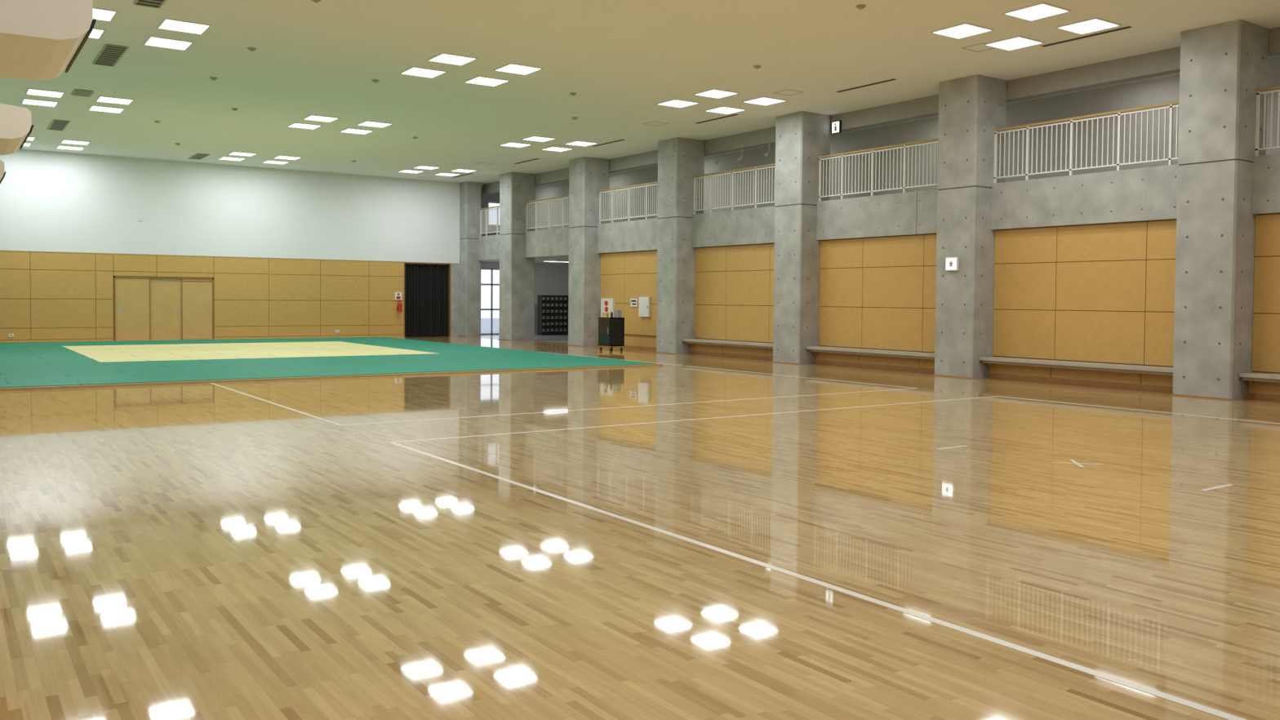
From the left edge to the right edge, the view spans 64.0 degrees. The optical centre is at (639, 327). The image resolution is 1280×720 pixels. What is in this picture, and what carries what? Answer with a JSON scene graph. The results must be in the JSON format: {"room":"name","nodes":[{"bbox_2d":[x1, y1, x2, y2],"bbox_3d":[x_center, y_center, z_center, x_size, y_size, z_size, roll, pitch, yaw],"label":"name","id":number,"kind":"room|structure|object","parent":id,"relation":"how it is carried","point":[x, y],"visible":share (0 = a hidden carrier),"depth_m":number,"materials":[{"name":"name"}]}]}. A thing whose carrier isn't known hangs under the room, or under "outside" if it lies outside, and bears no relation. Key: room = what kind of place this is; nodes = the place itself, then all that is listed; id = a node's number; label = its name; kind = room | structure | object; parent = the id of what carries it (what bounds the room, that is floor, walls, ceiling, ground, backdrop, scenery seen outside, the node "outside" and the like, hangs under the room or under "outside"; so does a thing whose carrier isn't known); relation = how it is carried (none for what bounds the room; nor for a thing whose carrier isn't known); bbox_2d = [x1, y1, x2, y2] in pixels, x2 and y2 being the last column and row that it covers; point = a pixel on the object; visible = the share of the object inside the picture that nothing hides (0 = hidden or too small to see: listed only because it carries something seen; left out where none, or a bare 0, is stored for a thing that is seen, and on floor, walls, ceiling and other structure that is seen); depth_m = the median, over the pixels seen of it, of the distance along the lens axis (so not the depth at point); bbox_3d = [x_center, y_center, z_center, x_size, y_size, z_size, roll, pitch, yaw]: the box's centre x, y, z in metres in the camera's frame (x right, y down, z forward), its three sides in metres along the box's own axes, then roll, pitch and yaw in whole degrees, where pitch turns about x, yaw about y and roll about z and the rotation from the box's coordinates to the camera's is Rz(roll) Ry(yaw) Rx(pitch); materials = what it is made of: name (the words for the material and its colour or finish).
{"room":"gymnasium","nodes":[
{"label":"gymnasium","id":0,"kind":"room"},
{"bbox_2d":[0,149,459,342],"bbox_3d":[-14.584,-2.594,35.391,17.970,6.050,0.270,-1,2,-35],"label":"wall","id":1,"kind":"structure","parent":0,"point":[50,201],"depth_m":35.41,"materials":[{"name":"white paint"}]},
{"bbox_2d":[113,275,213,341],"bbox_3d":[-15.998,-0.626,34.453,3.090,2.145,0.220,-1,2,-35],"label":"door","id":2,"kind":"structure","parent":1,"relation":"in","point":[145,308],"depth_m":34.38,"materials":[{"name":"brown wood"}]},
{"bbox_2d":[395,292,401,311],"bbox_3d":[-9.158,-0.975,38.919,0.280,0.740,0.180,-1,2,-35],"label":"fire extinguisher","id":3,"kind":"object","parent":1,"relation":"attached to","point":[397,295],"visible":1,"depth_m":38.90,"materials":[{"name":"red metal"}]},
{"bbox_2d":[404,262,448,336],"bbox_3d":[-8.309,-1.077,39.783,1.820,2.808,0.128,-1,2,-35],"label":"stage curtain","id":4,"kind":"object","parent":1,"relation":"hanging from","point":[426,285],"visible":1,"depth_m":39.82,"materials":[{"name":"black fabric"}]},
{"bbox_2d":[404,262,450,337],"bbox_3d":[-8.295,-1.082,39.781,1.910,2.880,0.260,-1,2,-35],"label":"trim","id":5,"kind":"structure","parent":1,"relation":"attached to","point":[448,264],"depth_m":40.21,"materials":[{"name":"brown wood"}]},
{"bbox_2d":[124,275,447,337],"bbox_3d":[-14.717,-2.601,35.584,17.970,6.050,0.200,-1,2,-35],"label":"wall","id":6,"kind":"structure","parent":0,"point":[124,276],"depth_m":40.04,"materials":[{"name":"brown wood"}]},
{"bbox_2d":[480,186,568,333],"bbox_3d":[-4.719,-2.739,43.307,7.000,6.050,0.200,-1,2,-35],"label":"wall","id":7,"kind":"structure","parent":0,"point":[550,279],"depth_m":43.63,"materials":[{"name":"concrete"}]},
{"bbox_2d":[480,267,499,334],"bbox_3d":[-6.330,-1.071,42.235,2.000,2.750,0.070,-1,2,-35],"label":"window","id":8,"kind":"structure","parent":7,"relation":"in","point":[491,284],"depth_m":42.33,"materials":[{"name":"silver metal"}]},
{"bbox_2d":[488,201,499,226],"bbox_3d":[-5.701,-4.701,42.539,1.430,1.000,0.060,-1,2,-35],"label":"window","id":9,"kind":"structure","parent":7,"relation":"in","point":[488,202],"depth_m":42.21,"materials":[{"name":"silver metal"}]},
{"bbox_2d":[480,255,568,263],"bbox_3d":[-0.357,-2.620,37.326,6.200,0.180,14.600,-1,2,-35],"label":"ceiling","id":10,"kind":"structure","parent":0,"point":[562,258],"depth_m":39.74,"materials":[{"name":"white paint"}]},
{"bbox_2d":[542,260,568,262],"bbox_3d":[-3.239,-2.634,40.807,1.240,0.035,0.340,-1,2,-35],"label":"recessed light","id":11,"kind":"object","parent":10,"relation":"in","point":[543,260],"visible":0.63,"depth_m":40.57,"materials":[{"name":"white plastic"}]},
{"bbox_2d":[524,226,568,257],"bbox_3d":[-2.965,-2.943,35.464,0.203,0.930,4.016,-1,2,-35],"label":"balcony parapet","id":12,"kind":"object","parent":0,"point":[553,242],"visible":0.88,"depth_m":35.71,"materials":[{"name":"grey concrete"}]},
{"bbox_2d":[525,195,568,231],"bbox_3d":[-2.972,-3.955,35.424,0.052,1.095,4.020,-1,2,-35],"label":"balcony railing","id":13,"kind":"object","parent":12,"relation":"on","point":[548,200],"depth_m":35.76,"materials":[{"name":"white metal"}]},
{"bbox_2d":[0,333,1279,719],"bbox_3d":[0.056,1.077,20.302,24.900,0.200,43.300,-1,2,-35],"label":"floor","id":14,"kind":"structure","parent":0,"point":[206,551],"depth_m":6.37,"materials":[{"name":"brown wood"}]},
{"bbox_2d":[209,382,341,425],"bbox_3d":[-5.586,1.075,15.182,0.055,0.002,6.970,-1,2,-35],"label":"court line","id":15,"kind":"object","parent":14,"relation":"on","point":[289,408],"visible":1,"depth_m":14.37,"materials":[{"name":"white paint"}]},
{"bbox_2d":[0,337,662,391],"bbox_3d":[-10.272,0.683,26.865,14.140,0.050,17.560,-1,2,-35],"label":"mat","id":16,"kind":"object","parent":14,"relation":"on","point":[24,366],"visible":1,"depth_m":23.54,"materials":[{"name":"green plastic"}]},
{"bbox_2d":[458,181,481,337],"bbox_3d":[-6.767,-2.675,40.444,0.662,6.050,0.913,-1,2,-35],"label":"concrete column","id":17,"kind":"structure","parent":14,"relation":"on","point":[470,193],"depth_m":40.08,"materials":[{"name":"grey concrete"}]},
{"bbox_2d":[498,172,535,340],"bbox_3d":[-4.498,-2.571,37.440,0.992,6.050,0.958,-1,2,-35],"label":"concrete column","id":18,"kind":"structure","parent":14,"relation":"on","point":[517,273],"depth_m":37.05,"materials":[{"name":"grey concrete"}]},
{"bbox_2d":[537,295,568,335],"bbox_3d":[-3.665,-0.526,43.002,1.286,1.660,0.380,-1,2,-35],"label":"locker","id":19,"kind":"object","parent":14,"relation":"on","point":[552,310],"visible":0.99,"depth_m":42.85,"materials":[{"name":"grey metal"}]},
{"bbox_2d":[567,156,609,346],"bbox_3d":[-1.676,-2.433,33.345,0.992,6.050,0.958,-1,2,-35],"label":"concrete column","id":20,"kind":"structure","parent":14,"relation":"on","point":[588,175],"depth_m":32.93,"materials":[{"name":"grey concrete"}]},
{"bbox_2d":[598,308,624,351],"bbox_3d":[-0.864,0.062,30.416,0.525,1.240,0.650,-1,2,-35],"label":"cabinet","id":21,"kind":"object","parent":14,"relation":"on","point":[611,329],"visible":1,"depth_m":30.22,"materials":[{"name":"black metal"}]},
{"bbox_2d":[341,388,909,425],"bbox_3d":[0.627,1.125,15.194,10.295,0.002,0.055,-1,2,-35],"label":"court line","id":22,"kind":"object","parent":14,"relation":"on","point":[902,388],"visible":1,"depth_m":14.38,"materials":[{"name":"white paint"}]},
{"bbox_2d":[655,137,704,354],"bbox_3d":[1.146,-2.295,29.250,0.992,6.050,0.958,-1,2,-35],"label":"concrete column","id":23,"kind":"structure","parent":14,"relation":"on","point":[680,159],"depth_m":28.84,"materials":[{"name":"grey concrete"}]},
{"bbox_2d":[389,395,997,443],"bbox_3d":[1.583,1.172,13.789,10.315,0.002,0.055,-1,2,-35],"label":"court line","id":24,"kind":"object","parent":14,"relation":"on","point":[993,396],"visible":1,"depth_m":12.91,"materials":[{"name":"white paint"}]},
{"bbox_2d":[536,351,916,388],"bbox_3d":[0.960,0.883,23.835,0.055,0.002,13.900,-1,2,-35],"label":"court line","id":25,"kind":"object","parent":14,"relation":"on","point":[536,351],"visible":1,"depth_m":21.90,"materials":[{"name":"white paint"}]},
{"bbox_2d":[771,111,831,364],"bbox_3d":[3.967,-2.156,25.155,0.992,6.050,0.958,-1,2,-35],"label":"concrete column","id":26,"kind":"structure","parent":14,"relation":"on","point":[802,137],"depth_m":24.75,"materials":[{"name":"grey concrete"}]},
{"bbox_2d":[390,442,1246,719],"bbox_3d":[1.453,1.422,4.931,0.055,0.002,14.390,-1,2,-35],"label":"court line","id":27,"kind":"object","parent":14,"relation":"on","point":[1222,714],"visible":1,"depth_m":5.08,"materials":[{"name":"white paint"}]},
{"bbox_2d":[937,444,966,448],"bbox_3d":[3.320,1.269,10.858,0.460,0.002,0.040,-1,2,-35],"label":"court line","id":28,"kind":"object","parent":14,"relation":"on","point":[965,445],"visible":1,"depth_m":10.87,"materials":[{"name":"white paint"}]},
{"bbox_2d":[933,74,1006,378],"bbox_3d":[6.789,-2.018,21.060,0.992,6.050,0.958,-1,2,-35],"label":"concrete column","id":29,"kind":"structure","parent":14,"relation":"on","point":[971,108],"depth_m":20.67,"materials":[{"name":"grey concrete"}]},
{"bbox_2d":[945,257,958,271],"bbox_3d":[6.341,-1.294,20.817,0.057,0.270,0.290,-1,2,-35],"label":"wall sign","id":30,"kind":"object","parent":29,"relation":"attached to","point":[951,263],"visible":1,"depth_m":20.79,"materials":[{"name":"white plastic"}]},
{"bbox_2d":[1050,459,1102,467],"bbox_3d":[4.195,1.304,9.835,0.368,0.001,0.368,-1,2,-35],"label":"court centre mark","id":31,"kind":"object","parent":14,"relation":"on","point":[1072,460],"visible":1,"depth_m":9.84,"materials":[{"name":"white paint"}]},
{"bbox_2d":[997,395,1279,423],"bbox_3d":[9.936,1.323,10.809,0.055,0.002,14.450,-1,2,-35],"label":"court line","id":32,"kind":"object","parent":14,"relation":"on","point":[997,396],"visible":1,"depth_m":14.64,"materials":[{"name":"white paint"}]},
{"bbox_2d":[1201,484,1232,490],"bbox_3d":[4.862,1.345,8.620,0.480,0.002,0.040,-1,2,-35],"label":"court line","id":33,"kind":"object","parent":14,"relation":"on","point":[1227,485],"visible":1,"depth_m":8.63,"materials":[{"name":"white paint"}]},
{"bbox_2d":[1171,19,1268,399],"bbox_3d":[9.611,-1.879,16.965,0.992,6.050,0.958,-1,2,-35],"label":"concrete column","id":34,"kind":"structure","parent":14,"relation":"on","point":[1223,65],"depth_m":16.60,"materials":[{"name":"grey concrete"}]},
{"bbox_2d":[0,0,1279,186],"bbox_3d":[-1.377,-5.154,19.105,21.300,0.200,43.300,-1,2,-35],"label":"ceiling","id":35,"kind":"structure","parent":0,"point":[620,59],"depth_m":20.03,"materials":[{"name":"grey paint"}]},
{"bbox_2d":[23,136,90,150],"bbox_3d":[-17.695,-5.498,30.506,2.120,0.018,2.120,-1,2,-35],"label":"ceiling light","id":36,"kind":"object","parent":35,"relation":"in","point":[65,141],"depth_m":30.63,"materials":[{"name":"white plastic"}]},
{"bbox_2d":[47,119,70,130],"bbox_3d":[-15.500,-5.388,27.285,0.380,0.020,1.840,-1,2,-35],"label":"grille","id":37,"kind":"object","parent":35,"relation":"in","point":[56,125],"depth_m":27.22,"materials":[{"name":"grey metal"}]},
{"bbox_2d":[21,88,134,113],"bbox_3d":[-13.141,-5.275,23.897,2.120,0.018,2.120,-1,2,-35],"label":"ceiling light","id":38,"kind":"object","parent":35,"relation":"in","point":[29,91],"depth_m":23.85,"materials":[{"name":"white plastic"}]},
{"bbox_2d":[71,88,93,97],"bbox_3d":[-12.466,-5.239,22.881,0.380,0.020,0.740,-1,2,-35],"label":"grille","id":39,"kind":"object","parent":35,"relation":"in","point":[75,92],"depth_m":22.86,"materials":[{"name":"grey metal"}]},
{"bbox_2d":[92,44,128,66],"bbox_3d":[-9.984,-5.118,19.280,0.380,0.020,1.890,-1,2,-35],"label":"grille","id":40,"kind":"object","parent":35,"relation":"in","point":[109,55],"depth_m":19.22,"materials":[{"name":"grey metal"}]},
{"bbox_2d":[133,0,166,8],"bbox_3d":[-7.148,-4.978,15.164,0.380,0.020,1.890,-1,2,-35],"label":"grille","id":41,"kind":"object","parent":35,"relation":"in","point":[149,3],"depth_m":15.76,"materials":[{"name":"grey metal"}]},
{"bbox_2d":[88,7,211,50],"bbox_3d":[-8.609,-5.052,17.320,2.120,0.018,2.120,-1,2,-35],"label":"ceiling light","id":42,"kind":"object","parent":35,"relation":"in","point":[100,14],"depth_m":17.31,"materials":[{"name":"white plastic"}]},
{"bbox_2d":[188,153,209,159],"bbox_3d":[-14.308,-5.546,33.203,0.380,0.020,1.440,-1,2,-35],"label":"grille","id":43,"kind":"object","parent":35,"relation":"in","point":[197,156],"depth_m":33.13,"materials":[{"name":"grey metal"}]},
{"bbox_2d":[209,76,217,80],"bbox_3d":[-8.829,-5.148,21.198,0.150,0.050,0.150,-1,2,-35],"label":"smoke detector","id":44,"kind":"object","parent":35,"relation":"attached to","point":[213,78],"visible":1,"depth_m":21.16,"materials":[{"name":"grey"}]},
{"bbox_2d":[247,47,256,51],"bbox_3d":[-7.071,-5.061,18.647,0.150,0.050,0.150,-1,2,-35],"label":"smoke detector","id":45,"kind":"object","parent":35,"relation":"attached to","point":[251,49],"visible":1,"depth_m":18.61,"materials":[{"name":"grey plastic"}]},
{"bbox_2d":[217,151,301,164],"bbox_3d":[-12.454,-5.541,33.509,2.120,0.018,2.120,-1,2,-35],"label":"ceiling light","id":46,"kind":"object","parent":35,"relation":"in","point":[240,153],"depth_m":33.47,"materials":[{"name":"white plastic"}]},
{"bbox_2d":[311,0,320,3],"bbox_3d":[-4.915,-4.956,15.519,0.150,0.050,0.150,-1,2,-35],"label":"smoke detector","id":47,"kind":"object","parent":35,"relation":"attached to","point":[313,1],"visible":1,"depth_m":15.51,"materials":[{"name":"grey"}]},
{"bbox_2d":[286,115,392,134],"bbox_3d":[-7.900,-5.318,26.899,2.120,0.018,2.120,-1,2,-35],"label":"ceiling light","id":48,"kind":"object","parent":35,"relation":"in","point":[313,117],"depth_m":26.86,"materials":[{"name":"white plastic"}]},
{"bbox_2d":[372,79,379,83],"bbox_3d":[-5.502,-5.124,21.305,0.150,0.050,0.150,-1,2,-35],"label":"smoke detector","id":49,"kind":"object","parent":35,"relation":"attached to","point":[375,81],"visible":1,"depth_m":21.27,"materials":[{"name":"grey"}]},
{"bbox_2d":[397,165,476,176],"bbox_3d":[-7.241,-5.586,36.553,2.120,0.018,2.120,-1,2,-35],"label":"ceiling light","id":50,"kind":"object","parent":35,"relation":"in","point":[419,166],"depth_m":36.49,"materials":[{"name":"white plastic"}]},
{"bbox_2d":[452,173,473,177],"bbox_3d":[-6.569,-5.620,37.834,0.140,0.010,1.640,-1,2,-35],"label":"ceiling vent","id":51,"kind":"object","parent":35,"relation":"in","point":[468,173],"visible":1,"depth_m":37.70,"materials":[{"name":"grey metal"}]},
{"bbox_2d":[399,52,543,86],"bbox_3d":[-3.368,-5.095,20.322,2.120,0.018,2.120,-1,2,-35],"label":"ceiling light","id":52,"kind":"object","parent":35,"relation":"in","point":[446,58],"depth_m":20.26,"materials":[{"name":"white plastic"}]},
{"bbox_2d":[512,158,540,164],"bbox_3d":[-3.748,-5.482,33.739,0.140,0.010,1.640,-1,2,-35],"label":"ceiling vent","id":53,"kind":"object","parent":35,"relation":"in","point":[534,158],"visible":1,"depth_m":33.70,"materials":[{"name":"grey metal"}]},
{"bbox_2d":[498,135,598,151],"bbox_3d":[-2.686,-5.362,29.943,2.120,0.018,2.120,-1,2,-35],"label":"ceiling light","id":54,"kind":"object","parent":35,"relation":"in","point":[540,139],"depth_m":29.88,"materials":[{"name":"white plastic"}]},
{"bbox_2d":[591,138,624,146],"bbox_3d":[-0.926,-5.343,29.644,0.140,0.010,1.640,-1,2,-35],"label":"ceiling vent","id":55,"kind":"object","parent":35,"relation":"in","point":[621,139],"visible":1,"depth_m":29.61,"materials":[{"name":"grey metal"}]},
{"bbox_2d":[693,113,738,124],"bbox_3d":[1.895,-5.205,25.549,0.140,0.010,1.640,-1,2,-35],"label":"ceiling vent","id":56,"kind":"object","parent":35,"relation":"in","point":[735,114],"visible":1,"depth_m":25.49,"materials":[{"name":"grey metal"}]},
{"bbox_2d":[714,151,719,164],"bbox_3d":[2.155,-4.718,28.538,0.168,0.371,0.100,-1,2,-35],"label":"spotlight","id":57,"kind":"object","parent":35,"relation":"hanging from","point":[716,162],"visible":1,"depth_m":28.53,"materials":[{"name":"grey metal"}]},
{"bbox_2d":[737,147,742,160],"bbox_3d":[2.722,-4.690,27.715,0.168,0.371,0.100,-1,2,-35],"label":"spotlight","id":58,"kind":"object","parent":35,"relation":"hanging from","point":[740,157],"visible":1,"depth_m":27.71,"materials":[{"name":"grey metal"}]},
{"bbox_2d":[753,65,760,68],"bbox_3d":[2.260,-5.017,19.732,0.150,0.050,0.150,-1,2,-35],"label":"smoke detector","id":59,"kind":"object","parent":35,"relation":"attached to","point":[754,66],"visible":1,"depth_m":19.69,"materials":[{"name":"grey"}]},
{"bbox_2d":[764,142,770,156],"bbox_3d":[3.346,-4.659,26.809,0.168,0.371,0.100,-1,2,-35],"label":"spotlight","id":60,"kind":"object","parent":35,"relation":"hanging from","point":[768,153],"visible":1,"depth_m":26.80,"materials":[{"name":"grey metal"}]},
{"bbox_2d":[773,89,802,95],"bbox_3d":[3.224,-5.104,22.246,0.484,0.004,0.484,-1,2,-35],"label":"access hatch","id":61,"kind":"object","parent":35,"relation":"in","point":[784,90],"depth_m":22.23,"materials":[{"name":"beige metal"}]},
{"bbox_2d":[831,120,841,134],"bbox_3d":[4.754,-4.845,24.779,0.069,0.300,0.270,-1,2,-35],"label":"exit sign","id":62,"kind":"object","parent":35,"relation":"hanging from","point":[837,125],"visible":1,"depth_m":24.73,"materials":[{"name":"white plastic"}]},
{"bbox_2d":[855,4,866,9],"bbox_3d":[3.376,-4.893,15.646,0.150,0.050,0.150,-1,2,-35],"label":"smoke detector","id":63,"kind":"object","parent":35,"relation":"attached to","point":[860,6],"visible":1,"depth_m":15.61,"materials":[{"name":"grey plastic"}]},
{"bbox_2d":[835,78,897,92],"bbox_3d":[4.717,-5.066,21.454,0.140,0.010,1.640,-1,2,-35],"label":"ceiling vent","id":64,"kind":"object","parent":35,"relation":"in","point":[891,79],"visible":1,"depth_m":21.39,"materials":[{"name":"grey metal"}]},
{"bbox_2d":[962,42,994,52],"bbox_3d":[6.046,-4.965,18.151,0.484,0.004,0.484,-1,2,-35],"label":"access hatch","id":65,"kind":"object","parent":35,"relation":"in","point":[983,42],"depth_m":18.23,"materials":[{"name":"metal"}]},
{"bbox_2d":[1040,25,1133,47],"bbox_3d":[7.539,-4.928,17.358,0.140,0.010,1.640,-1,2,-35],"label":"ceiling vent","id":66,"kind":"object","parent":35,"relation":"in","point":[1128,26],"visible":1,"depth_m":17.30,"materials":[{"name":"grey metal"}]},
{"bbox_2d":[482,26,1279,195],"bbox_3d":[5.847,-4.926,23.518,0.300,0.390,42.360,-1,2,-35],"label":"wall","id":67,"kind":"structure","parent":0,"point":[1167,61],"depth_m":22.31,"materials":[{"name":"grey concrete"}]},
{"bbox_2d":[534,56,1279,231],"bbox_3d":[7.301,-3.939,25.125,0.200,2.430,43.300,-1,2,-35],"label":"wall","id":68,"kind":"structure","parent":0,"point":[1162,90],"depth_m":23.27,"materials":[{"name":"paint"}]},
{"bbox_2d":[596,213,1279,401],"bbox_3d":[5.514,-0.562,23.255,0.290,2.995,23.920,-1,2,-35],"label":"wall","id":69,"kind":"structure","parent":0,"point":[1100,293],"depth_m":20.43,"materials":[{"name":"brown wood"}]},
{"bbox_2d":[600,297,615,317],"bbox_3d":[-1.036,-0.631,32.613,0.140,0.600,0.700,-1,2,-35],"label":"fire alarm box","id":70,"kind":"object","parent":69,"relation":"attached to","point":[606,304],"visible":0.9,"depth_m":32.55,"materials":[{"name":"white metal"}]},
{"bbox_2d":[597,217,657,253],"bbox_3d":[-0.143,-2.805,31.368,0.203,0.930,4.016,-1,2,-35],"label":"balcony parapet","id":71,"kind":"object","parent":69,"relation":"attached to","point":[641,235],"visible":0.82,"depth_m":31.52,"materials":[{"name":"grey concrete"}]},
{"bbox_2d":[599,181,657,223],"bbox_3d":[-0.151,-3.817,31.329,0.052,1.095,4.020,-1,2,-35],"label":"balcony railing","id":72,"kind":"object","parent":71,"relation":"on","point":[646,187],"depth_m":31.58,"materials":[{"name":"white metal"}]},
{"bbox_2d":[630,298,637,306],"bbox_3d":[-0.182,-0.767,31.465,0.034,0.250,0.350,-1,2,-35],"label":"notice","id":73,"kind":"object","parent":69,"relation":"attached to","point":[633,302],"visible":1,"depth_m":31.45,"materials":[{"name":"white plastic"}]},
{"bbox_2d":[638,297,650,316],"bbox_3d":[0.137,-0.625,30.949,0.095,0.600,0.530,-1,2,-35],"label":"electrical panel","id":74,"kind":"object","parent":69,"relation":"attached to","point":[644,303],"visible":1,"depth_m":30.89,"materials":[{"name":"white metal"}]},
{"bbox_2d":[681,338,773,348],"bbox_3d":[2.489,0.483,27.249,0.438,0.228,4.000,-1,2,-35],"label":"bench","id":75,"kind":"object","parent":69,"relation":"attached to","point":[691,341],"visible":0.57,"depth_m":27.16,"materials":[{"name":"brown wood"}]},
{"bbox_2d":[691,205,775,248],"bbox_3d":[2.678,-2.667,27.273,0.203,0.930,4.016,-1,2,-35],"label":"balcony parapet","id":76,"kind":"object","parent":69,"relation":"on","point":[751,226],"visible":0.84,"depth_m":27.39,"materials":[{"name":"grey concrete"}]},
{"bbox_2d":[693,163,775,213],"bbox_3d":[2.671,-3.678,27.234,0.052,1.095,4.020,-1,2,-35],"label":"balcony railing","id":77,"kind":"object","parent":76,"relation":"on","point":[757,167],"depth_m":27.47,"materials":[{"name":"white metal"}]},
{"bbox_2d":[805,346,934,359],"bbox_3d":[5.310,0.621,23.154,0.438,0.228,4.000,-1,2,-35],"label":"bench","id":78,"kind":"object","parent":69,"relation":"attached to","point":[815,349],"visible":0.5,"depth_m":23.00,"materials":[{"name":"brown wood"}]},
{"bbox_2d":[816,189,937,239],"bbox_3d":[5.500,-2.528,23.178,0.203,0.930,4.016,-1,2,-35],"label":"balcony parapet","id":79,"kind":"object","parent":69,"relation":"on","point":[908,213],"visible":0.84,"depth_m":23.15,"materials":[{"name":"grey concrete"}]},
{"bbox_2d":[818,137,937,201],"bbox_3d":[5.493,-3.540,23.139,0.052,1.095,4.020,-1,2,-35],"label":"balcony railing","id":80,"kind":"object","parent":79,"relation":"on","point":[821,157],"depth_m":23.32,"materials":[{"name":"white metal"}]},
{"bbox_2d":[979,356,1173,375],"bbox_3d":[8.132,0.760,19.059,0.438,0.228,4.000,-1,2,-35],"label":"bench","id":81,"kind":"object","parent":69,"relation":"attached to","point":[989,360],"visible":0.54,"depth_m":18.86,"materials":[{"name":"brown wood"}]},
{"bbox_2d":[991,164,1178,230],"bbox_3d":[8.321,-2.389,19.083,0.203,0.930,4.016,-1,2,-35],"label":"balcony parapet","id":82,"kind":"object","parent":69,"relation":"on","point":[1145,193],"visible":0.98,"depth_m":18.95,"materials":[{"name":"grey concrete"}]},
{"bbox_2d":[993,101,1179,182],"bbox_3d":[8.314,-3.401,19.044,0.052,1.095,4.020,-1,2,-35],"label":"balcony railing","id":83,"kind":"object","parent":82,"relation":"on","point":[1171,126],"depth_m":19.03,"materials":[{"name":"white metal"}]},
{"bbox_2d":[1239,372,1279,386],"bbox_3d":[10.954,0.898,14.964,0.438,0.228,4.000,-1,2,-35],"label":"bench","id":84,"kind":"object","parent":69,"relation":"attached to","point":[1251,377],"visible":1,"depth_m":16.29,"materials":[{"name":"brown wood"}]},
{"bbox_2d":[1252,153,1279,214],"bbox_3d":[11.143,-2.251,14.988,0.203,0.930,4.016,-1,2,-35],"label":"balcony parapet","id":85,"kind":"object","parent":69,"relation":"on","point":[1266,168],"visible":1,"depth_m":16.41,"materials":[{"name":"grey concrete"}]},
{"bbox_2d":[1254,85,1279,155],"bbox_3d":[11.136,-3.263,14.949,0.052,1.095,4.020,-1,2,-35],"label":"balcony railing","id":86,"kind":"object","parent":85,"relation":"on","point":[1258,91],"depth_m":16.49,"materials":[{"name":"white metal"}]},
{"bbox_3d":[-10.045,-1.918,12.792,0.200,6.050,42.560,-1,2,-35],"label":"wall","id":87,"kind":"structure","parent":0,"visible":0},
{"bbox_2d":[0,160,5,183],"bbox_3d":[-10.231,-2.051,14.798,1.752,0.800,1.500,-1,2,-35],"label":"air conditioner","id":88,"kind":"object","parent":87,"relation":"attached to","point":[2,173],"visible":1,"depth_m":14.64,"materials":[{"name":"white plastic"}]},
{"bbox_2d":[0,102,33,155],"bbox_3d":[-7.409,-1.913,10.703,1.752,0.800,1.500,-1,2,-35],"label":"air conditioner","id":89,"kind":"object","parent":87,"relation":"attached to","point":[15,122],"visible":1,"depth_m":10.50,"materials":[{"name":"white plastic"}]},
{"bbox_2d":[0,0,96,80],"bbox_3d":[-4.588,-1.774,6.607,1.752,0.800,1.500,-1,2,-35],"label":"basketball backboard","id":90,"kind":"object","parent":87,"relation":"attached to","point":[40,40],"visible":1,"depth_m":6.43,"materials":[{"name":"white plastic"}]},
{"bbox_3d":[6.222,-2.822,24.419,2.400,0.220,43.300,-1,2,-35],"label":"floor","id":91,"kind":"structure","parent":0,"visible":0},
{"bbox_2d":[478,234,500,260],"bbox_3d":[-5.449,-3.065,39.069,0.203,0.930,2.826,-1,2,-35],"label":"balcony parapet","id":92,"kind":"object","parent":91,"relation":"attached to","point":[488,246],"visible":0.6,"depth_m":39.41,"materials":[{"name":"grey concrete"}]},
{"bbox_2d":[480,205,499,236],"bbox_3d":[-5.456,-4.077,39.030,0.052,1.095,2.830,-1,2,-35],"label":"balcony railing","id":93,"kind":"object","parent":92,"relation":"on","point":[486,211],"depth_m":39.74,"materials":[{"name":"white metal"}]},
{"label":"outside","id":94,"kind":"structure","parent":0,"visible":0},
{"bbox_2d":[480,318,499,333],"bbox_3d":[-10.192,-0.113,58.880,30.000,0.130,31.500,-1,2,-35],"label":"ground","id":95,"kind":"structure","parent":94,"point":[485,322],"depth_m":56.08,"materials":[{"name":"grey"}]}
]}

